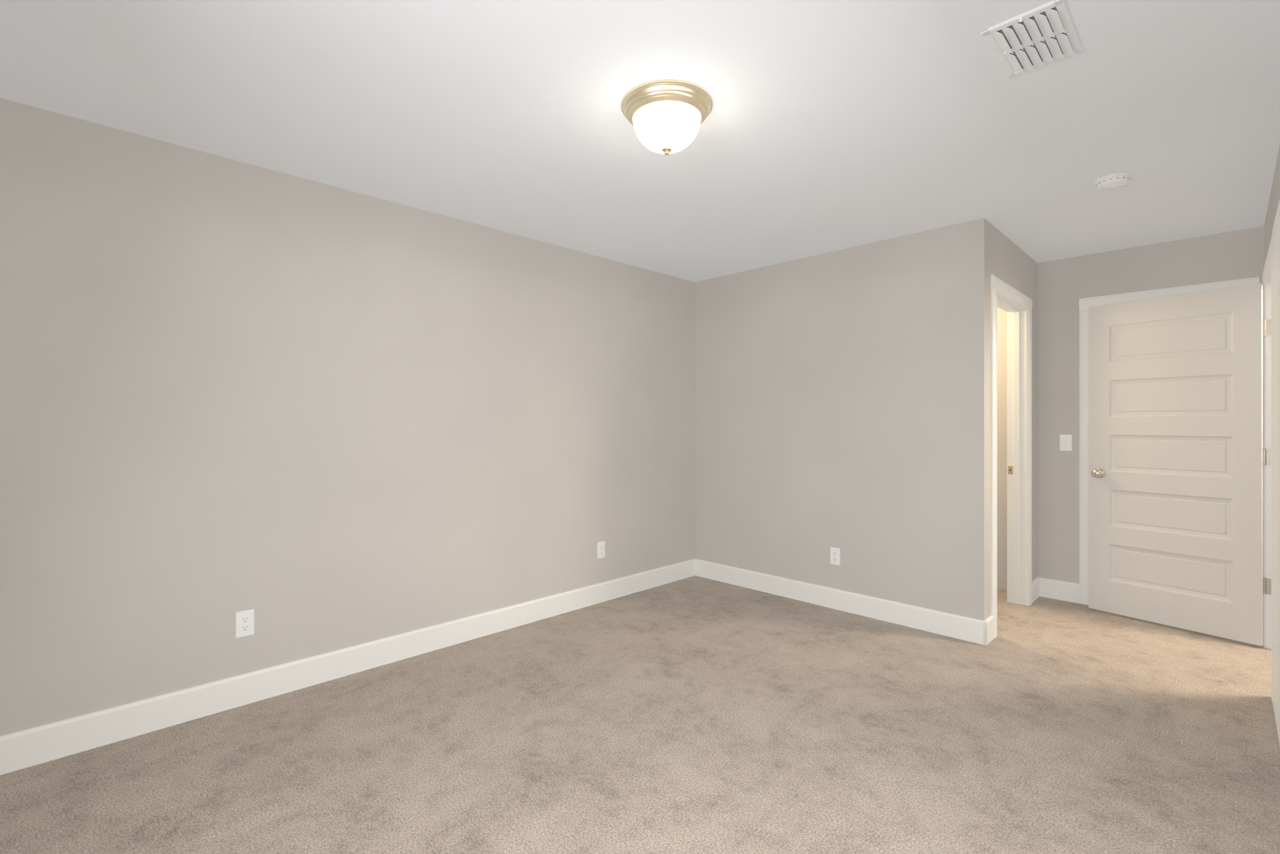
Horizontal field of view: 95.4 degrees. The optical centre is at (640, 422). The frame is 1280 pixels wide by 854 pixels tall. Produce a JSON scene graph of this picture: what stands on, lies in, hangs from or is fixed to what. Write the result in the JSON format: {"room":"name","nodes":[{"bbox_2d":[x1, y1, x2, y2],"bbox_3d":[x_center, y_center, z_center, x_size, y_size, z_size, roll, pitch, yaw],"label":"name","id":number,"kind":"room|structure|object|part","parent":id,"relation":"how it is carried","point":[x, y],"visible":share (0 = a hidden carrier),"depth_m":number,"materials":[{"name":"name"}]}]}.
{"room":"empty bedroom","nodes":[
{"label":"empty bedroom","id":0,"kind":"room"},
{"bbox_2d":[0,97,695,735],"bbox_3d":[-0.649,0.046,3.833,5.910,2.440,0.115,0,0,-45],"label":"wall","id":1,"kind":"structure","parent":0,"point":[303,418],"depth_m":2.73,"materials":[{"name":"paint"}]},
{"bbox_2d":[235,608,254,637],"bbox_3d":[-1.781,0.904,2.623,0.070,0.114,0.008,0,0,-45],"label":"electrical outlet","id":2,"kind":"object","parent":1,"relation":"attached to","point":[244,623],"visible":1,"depth_m":2.62,"materials":[{"name":"white plastic"}]},
{"bbox_2d":[0,558,695,775],"bbox_3d":[-1.077,1.198,3.317,4.345,0.135,0.015,0,0,-45],"label":"baseboard","id":3,"kind":"structure","parent":1,"relation":"attached to","point":[26,748],"depth_m":2.71,"materials":[{"name":"paint"}]},
{"bbox_2d":[597,540,604,558],"bbox_3d":[-0.274,0.899,4.120,0.070,0.114,0.008,0,0,-45],"label":"electrical outlet","id":4,"kind":"object","parent":1,"relation":"attached to","point":[600,549],"visible":1,"depth_m":4.12,"materials":[{"name":"white plastic"}]},
{"bbox_2d":[0,575,1279,853],"bbox_3d":[0.992,1.296,2.180,5.910,0.060,4.775,0,0,-45],"label":"floor","id":5,"kind":"structure","parent":0,"point":[694,715],"depth_m":2.25,"materials":[{"name":"beige carpet"}]},
{"bbox_2d":[0,0,1279,282],"bbox_3d":[0.992,-1.204,2.180,5.910,0.060,4.775,0,0,-45],"label":"ceiling","id":6,"kind":"structure","parent":0,"point":[828,125],"depth_m":2.18,"materials":[{"name":"paint"}]},
{"bbox_2d":[621,79,712,155],"bbox_3d":[0.100,-1.083,2.156,0.337,0.182,0.337,0,0,-45],"label":"ceiling light","id":7,"kind":"object","parent":6,"relation":"attached to","point":[666,117],"visible":1,"depth_m":2.06,"materials":[{"name":"white glass"}]},
{"bbox_3d":[0.100,-1.070,2.156,0.256,0.116,0.256,0,0,-45],"label":"glass","id":8,"kind":"part","parent":7,"relation":"part of","materials":[{"name":"white glass"}]},
{"bbox_2d":[980,0,1084,78],"bbox_3d":[1.209,-1.163,1.788,0.325,0.022,0.205,0,0,-45],"label":"ceiling vent","id":9,"kind":"object","parent":6,"relation":"in","point":[1041,36],"visible":1,"depth_m":1.77,"materials":[{"name":"white metal"}]},
{"bbox_3d":[1.099,-1.163,1.679,0.006,0.011,0.008,0,0,-45],"label":"lever","id":10,"kind":"part","parent":9,"relation":"part of","materials":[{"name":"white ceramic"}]},
{"bbox_2d":[1093,172,1133,190],"bbox_3d":[2.277,-1.153,2.802,0.148,0.042,0.148,0,0,-45],"label":"smoke detector","id":11,"kind":"object","parent":6,"relation":"attached to","point":[1113,181],"visible":1,"depth_m":2.77,"materials":[{"name":"white plastic"}]},
{"bbox_2d":[695,222,962,615],"bbox_3d":[1.215,0.046,4.173,0.115,2.440,2.030,0,0,-45],"label":"wall","id":12,"kind":"structure","parent":0,"point":[828,401],"depth_m":3.94,"materials":[{"name":"paint"}]},
{"bbox_2d":[830,547,840,565],"bbox_3d":[1.331,0.909,3.969,0.008,0.114,0.070,0,0,-45],"label":"electrical outlet","id":13,"kind":"object","parent":12,"relation":"attached to","point":[835,556],"visible":1,"depth_m":3.97,"materials":[{"name":"white plastic"}]},
{"bbox_2d":[695,558,987,645],"bbox_3d":[1.220,1.198,4.076,0.015,0.135,2.145,0,0,-45],"label":"baseboard","id":14,"kind":"structure","parent":12,"relation":"attached to","point":[968,629],"depth_m":3.86,"materials":[{"name":"paint"}]},
{"bbox_2d":[962,217,1037,619],"bbox_3d":[2.403,0.046,3.842,1.335,2.440,0.115,0,0,-45],"label":"wall","id":15,"kind":"structure","parent":0,"point":[989,249],"depth_m":3.39,"materials":[{"name":"paint"}]},
{"bbox_2d":[983,614,993,645],"bbox_3d":[2.017,1.198,3.367,0.147,0.135,0.015,0,0,-45],"label":"baseboard","id":16,"kind":"structure","parent":15,"relation":"attached to","point":[990,624],"depth_m":3.35,"materials":[{"name":"paint"}]},
{"bbox_2d":[1008,465,1013,474],"bbox_3d":[2.612,0.333,4.103,0.003,0.057,0.030,0,0,-45],"label":"strike plate","id":17,"kind":"object","parent":15,"relation":"attached to","point":[1010,470],"visible":1,"depth_m":4.10,"materials":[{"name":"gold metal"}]},
{"bbox_2d":[991,274,1032,638],"bbox_3d":[2.368,0.197,3.796,0.956,2.138,0.135,0,0,-45],"label":"door frame","id":18,"kind":"structure","parent":15,"relation":"attached to","point":[1017,451],"depth_m":4.05,"materials":[{"name":"paint"}]},
{"bbox_2d":[1031,576,1039,602],"bbox_3d":[2.835,1.198,4.179,0.247,0.135,0.015,0,0,-45],"label":"baseboard","id":19,"kind":"structure","parent":15,"relation":"attached to","point":[1035,588],"depth_m":4.17,"materials":[{"name":"paint"}]},
{"bbox_2d":[997,225,1264,589],"bbox_3d":[3.089,0.046,4.181,0.115,2.440,4.660,0,0,-45],"label":"wall","id":20,"kind":"structure","parent":0,"point":[1064,285],"depth_m":4.14,"materials":[{"name":"paint"}]},
{"bbox_2d":[1039,577,1079,602],"bbox_3d":[3.005,1.198,4.172,0.015,0.135,0.234,0,0,-45],"label":"baseboard","id":21,"kind":"structure","parent":20,"relation":"attached to","point":[1060,590],"depth_m":4.17,"materials":[{"name":"paint"}]},
{"bbox_2d":[1059,434,1072,450],"bbox_3d":[3.030,0.141,4.143,0.022,0.115,0.070,0,0,-45],"label":"light switch","id":22,"kind":"object","parent":20,"relation":"attached to","point":[1065,442],"visible":1,"depth_m":4.14,"materials":[{"name":"white plastic"}]},
{"bbox_2d":[1079,276,1259,604],"bbox_3d":[3.392,0.197,3.781,0.018,2.138,0.866,0,0,-45],"label":"door frame","id":23,"kind":"structure","parent":20,"relation":"attached to","point":[1085,304],"depth_m":4.05,"materials":[{"name":"paint"}]},
{"bbox_2d":[1264,145,1279,265],"bbox_3d":[1.702,0.046,1.383,5.795,2.440,0.115,0,0,-45],"label":"wall","id":24,"kind":"structure","parent":0,"point":[1274,200],"depth_m":2.82,"materials":[{"name":"paint"}]},
{"bbox_2d":[1088,283,1263,645],"bbox_3d":[3.271,0.234,3.606,0.173,2.032,0.813,0,0,-33],"label":"door","id":25,"kind":"structure","parent":24,"relation":"in","point":[1175,460],"depth_m":3.55,"materials":[{"name":"paint"}]},
{"bbox_3d":[3.039,0.335,3.866,0.068,0.066,0.066,0,0,-33],"label":"knob","id":26,"kind":"part","parent":25,"relation":"part of","materials":[{"name":"gold metal"}]},
{"bbox_2d":[1263,576,1271,594],"bbox_3d":[3.524,0.913,3.257,0.016,0.095,0.056,0,0,-45],"label":"jamb hinge","id":27,"kind":"structure","parent":24,"relation":"attached to","point":[1267,585],"depth_m":3.26,"materials":[{"name":"silver metal"}]},
{"bbox_2d":[1263,447,1271,464],"bbox_3d":[3.524,0.188,3.257,0.016,0.095,0.056,0,0,-45],"label":"jamb hinge","id":28,"kind":"structure","parent":24,"relation":"attached to","point":[1267,458],"depth_m":3.26,"materials":[{"name":"silver metal"}]},
{"bbox_2d":[1263,319,1271,336],"bbox_3d":[3.524,-0.537,3.257,0.016,0.095,0.056,0,0,-45],"label":"jamb hinge","id":29,"kind":"structure","parent":24,"relation":"attached to","point":[1267,327],"depth_m":3.26,"materials":[{"name":"gold metal"}]},
{"bbox_2d":[1262,236,1272,700],"bbox_3d":[3.264,0.197,2.942,0.998,2.138,0.130,0,0,-45],"label":"door frame","id":30,"kind":"structure","parent":24,"relation":"attached to","point":[1268,467],"depth_m":3.27,"materials":[{"name":"paint"}]},
{"bbox_2d":[1271,199,1279,745],"bbox_3d":[2.569,0.192,2.335,0.836,2.128,0.013,0,0,-45],"label":"door","id":31,"kind":"structure","parent":24,"relation":"attached to","point":[1275,465],"depth_m":2.43,"materials":[{"name":"paint"}]}
]}

